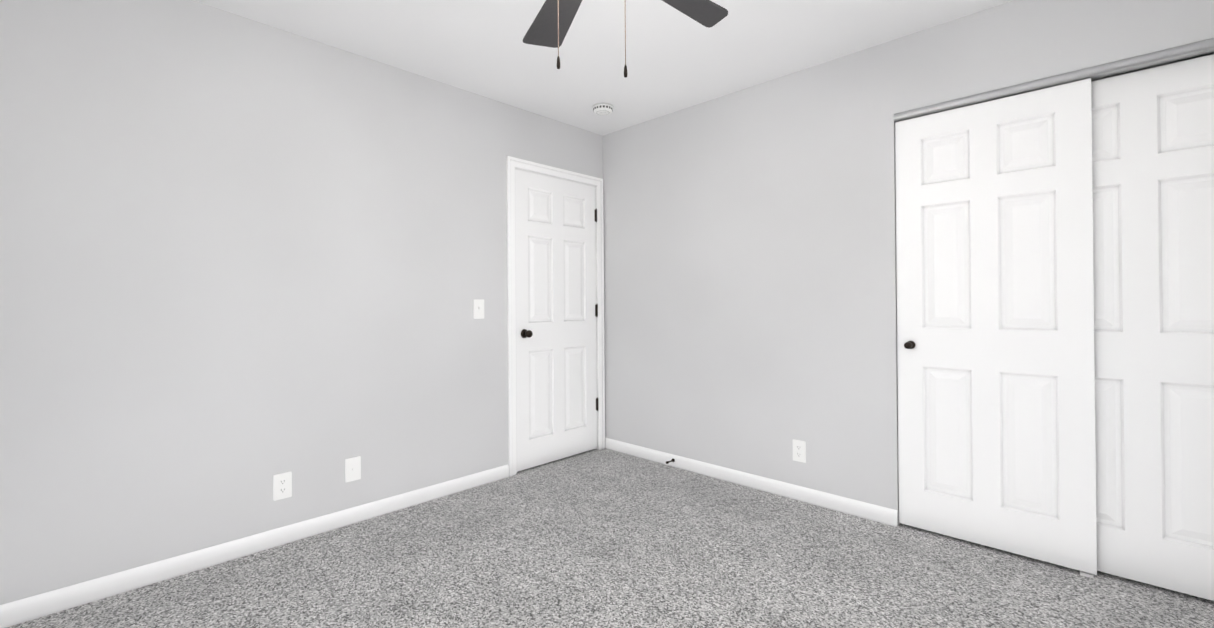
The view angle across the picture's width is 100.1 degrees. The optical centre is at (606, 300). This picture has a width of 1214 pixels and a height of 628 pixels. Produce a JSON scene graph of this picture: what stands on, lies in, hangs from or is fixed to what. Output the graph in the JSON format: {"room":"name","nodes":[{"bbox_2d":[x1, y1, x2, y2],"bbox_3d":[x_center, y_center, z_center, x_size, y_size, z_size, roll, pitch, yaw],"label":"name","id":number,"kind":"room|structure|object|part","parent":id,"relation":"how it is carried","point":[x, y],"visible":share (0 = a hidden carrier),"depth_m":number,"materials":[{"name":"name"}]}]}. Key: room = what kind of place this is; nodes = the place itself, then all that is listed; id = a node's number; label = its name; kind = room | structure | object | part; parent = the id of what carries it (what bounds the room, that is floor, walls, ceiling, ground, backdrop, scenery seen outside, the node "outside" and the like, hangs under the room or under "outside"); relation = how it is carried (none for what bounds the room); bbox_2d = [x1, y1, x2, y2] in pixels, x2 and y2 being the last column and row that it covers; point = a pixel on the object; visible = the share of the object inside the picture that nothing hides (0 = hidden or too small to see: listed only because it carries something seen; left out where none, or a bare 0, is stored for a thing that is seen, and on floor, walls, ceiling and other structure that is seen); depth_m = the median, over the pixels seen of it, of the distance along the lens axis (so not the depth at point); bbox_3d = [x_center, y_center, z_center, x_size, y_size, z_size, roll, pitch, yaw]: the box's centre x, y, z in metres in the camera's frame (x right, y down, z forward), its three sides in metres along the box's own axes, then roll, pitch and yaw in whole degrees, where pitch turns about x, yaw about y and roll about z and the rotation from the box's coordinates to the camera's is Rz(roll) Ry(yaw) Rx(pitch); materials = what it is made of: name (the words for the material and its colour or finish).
{"room":"empty bedroom","nodes":[
{"label":"empty bedroom","id":0,"kind":"room"},
{"bbox_2d":[0,0,602,604],"bbox_3d":[-1.321,-0.072,2.726,0.120,2.440,3.840,-1,0,44],"label":"wall","id":1,"kind":"structure","parent":0,"point":[244,262],"depth_m":2.26,"materials":[{"name":"grey paint"}]},
{"bbox_2d":[0,464,508,627],"bbox_3d":[-1.580,1.108,2.350,0.013,0.080,2.696,-1,0,44],"label":"baseboard","id":2,"kind":"structure","parent":1,"relation":"attached to","point":[42,605],"depth_m":2.22,"materials":[{"name":"white wood"}]},
{"bbox_2d":[273,471,291,500],"bbox_3d":[-1.534,0.875,2.404,0.008,0.120,0.076,-1,0,44],"label":"outlet","id":3,"kind":"object","parent":1,"relation":"attached to","point":[282,485],"visible":1,"depth_m":2.40,"materials":[{"name":"white plastic"}]},
{"bbox_2d":[345,456,360,482],"bbox_3d":[-1.312,0.871,2.629,0.013,0.120,0.076,-1,0,44],"label":"outlet","id":4,"kind":"object","parent":1,"relation":"attached to","point":[353,469],"visible":1,"depth_m":2.63,"materials":[{"name":"white plastic"}]},
{"bbox_2d":[473,299,483,318],"bbox_3d":[-0.796,0.051,3.169,0.017,0.120,0.076,-1,0,44],"label":"light switch","id":5,"kind":"object","parent":1,"relation":"attached to","point":[478,308],"visible":1,"depth_m":3.17,"materials":[{"name":"white plastic"}]},
{"bbox_2d":[506,156,604,476],"bbox_3d":[-0.381,0.099,3.682,0.138,2.094,0.888,-1,0,44],"label":"door frame","id":6,"kind":"structure","parent":1,"relation":"attached to","point":[512,163],"depth_m":3.43,"materials":[{"name":"white wood"}]},
{"bbox_2d":[515,168,597,471],"bbox_3d":[-0.330,0.125,3.640,0.104,2.018,0.768,-1,0,44],"label":"entry door","id":7,"kind":"structure","parent":1,"relation":"in","point":[555,301],"depth_m":3.62,"materials":[{"name":"white wood"}]},
{"bbox_3d":[-0.533,0.220,3.405,0.069,0.060,0.060,-1,0,44],"label":"knob","id":8,"kind":"part","parent":7,"relation":"part of","materials":[{"name":"black metal"}]},
{"bbox_3d":[-0.079,0.068,3.916,0.014,1.561,0.022,-1,0,44],"label":"entry door hinges","id":9,"kind":"part","parent":7,"relation":"part of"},
{"bbox_2d":[194,0,1012,135],"bbox_3d":[0.303,-1.358,1.673,3.940,0.100,4.590,-1,0,44],"label":"ceiling","id":10,"kind":"structure","parent":0,"point":[676,60],"depth_m":2.55,"materials":[{"name":"white paint"}]},
{"bbox_2d":[592,103,612,114],"bbox_3d":[-0.027,-1.274,3.398,0.140,0.048,0.140,-1,0,44],"label":"smoke detector","id":11,"kind":"object","parent":10,"relation":"attached to","point":[602,108],"visible":1,"depth_m":3.36,"materials":[{"name":"plastic"}]},
{"bbox_2d":[523,0,727,77],"bbox_3d":[-0.006,-0.967,1.464,1.141,0.681,1.102,-1,0,44],"label":"ceiling fan","id":12,"kind":"object","parent":10,"relation":"hanging from","point":[551,24],"visible":1,"depth_m":1.76,"materials":[{"name":"black wood"}]},
{"bbox_2d":[7,448,1213,627],"bbox_3d":[0.320,1.181,1.660,3.940,0.100,4.590,-1,0,44],"label":"floor","id":13,"kind":"structure","parent":0,"point":[602,538],"depth_m":2.10,"materials":[{"name":"carpet"}]},
{"bbox_2d":[1080,571,1093,578],"bbox_3d":[1.986,1.117,2.103,0.040,0.010,0.096,-1,0,44],"label":"guide","id":14,"kind":"object","parent":13,"relation":"on","point":[1086,574],"visible":0.36,"depth_m":2.07,"materials":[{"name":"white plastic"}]},
{"bbox_2d":[603,0,1213,524],"bbox_3d":[1.388,-0.091,2.691,3.820,2.440,0.120,-1,0,44],"label":"wall","id":15,"kind":"structure","parent":0,"point":[749,280],"depth_m":2.92,"materials":[{"name":"grey paint"}]},
{"bbox_2d":[605,437,897,526],"bbox_3d":[0.714,1.096,3.254,2.050,0.080,0.013,-1,0,44],"label":"baseboard","id":16,"kind":"structure","parent":15,"relation":"attached to","point":[877,513],"depth_m":3.02,"materials":[{"name":"white wood"}]},
{"bbox_2d":[792,439,805,462],"bbox_3d":[1.092,0.853,2.891,0.076,0.120,0.008,-1,0,44],"label":"outlet","id":17,"kind":"object","parent":15,"relation":"attached to","point":[799,450],"visible":1,"depth_m":2.89,"materials":[{"name":"white plastic"}]},
{"bbox_2d":[895,78,1096,574],"bbox_3d":[1.701,0.104,2.292,0.714,2.010,0.104,-1,0,44],"label":"closet door","id":18,"kind":"structure","parent":15,"relation":"in","point":[995,329],"depth_m":2.27,"materials":[{"name":"white wood"}]},
{"bbox_3d":[1.476,0.216,2.486,0.040,0.040,0.069,-1,0,44],"label":"knob","id":19,"kind":"part","parent":18,"relation":"part of","materials":[{"name":"black metal"}]},
{"bbox_2d":[893,38,1213,121],"bbox_3d":[1.910,-0.926,2.167,1.210,0.036,0.114,-1,0,44],"label":"track rail","id":20,"kind":"object","parent":15,"relation":"attached to","point":[1202,48],"visible":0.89,"depth_m":2.06,"materials":[{"name":"silver metal"}]},
{"bbox_2d":[1091,54,1213,600],"bbox_3d":[2.086,0.100,1.985,0.714,2.010,0.104,-1,0,44],"label":"closet door","id":21,"kind":"structure","parent":15,"relation":"in","point":[1153,189],"depth_m":1.97,"materials":[{"name":"white wood"}]}
]}

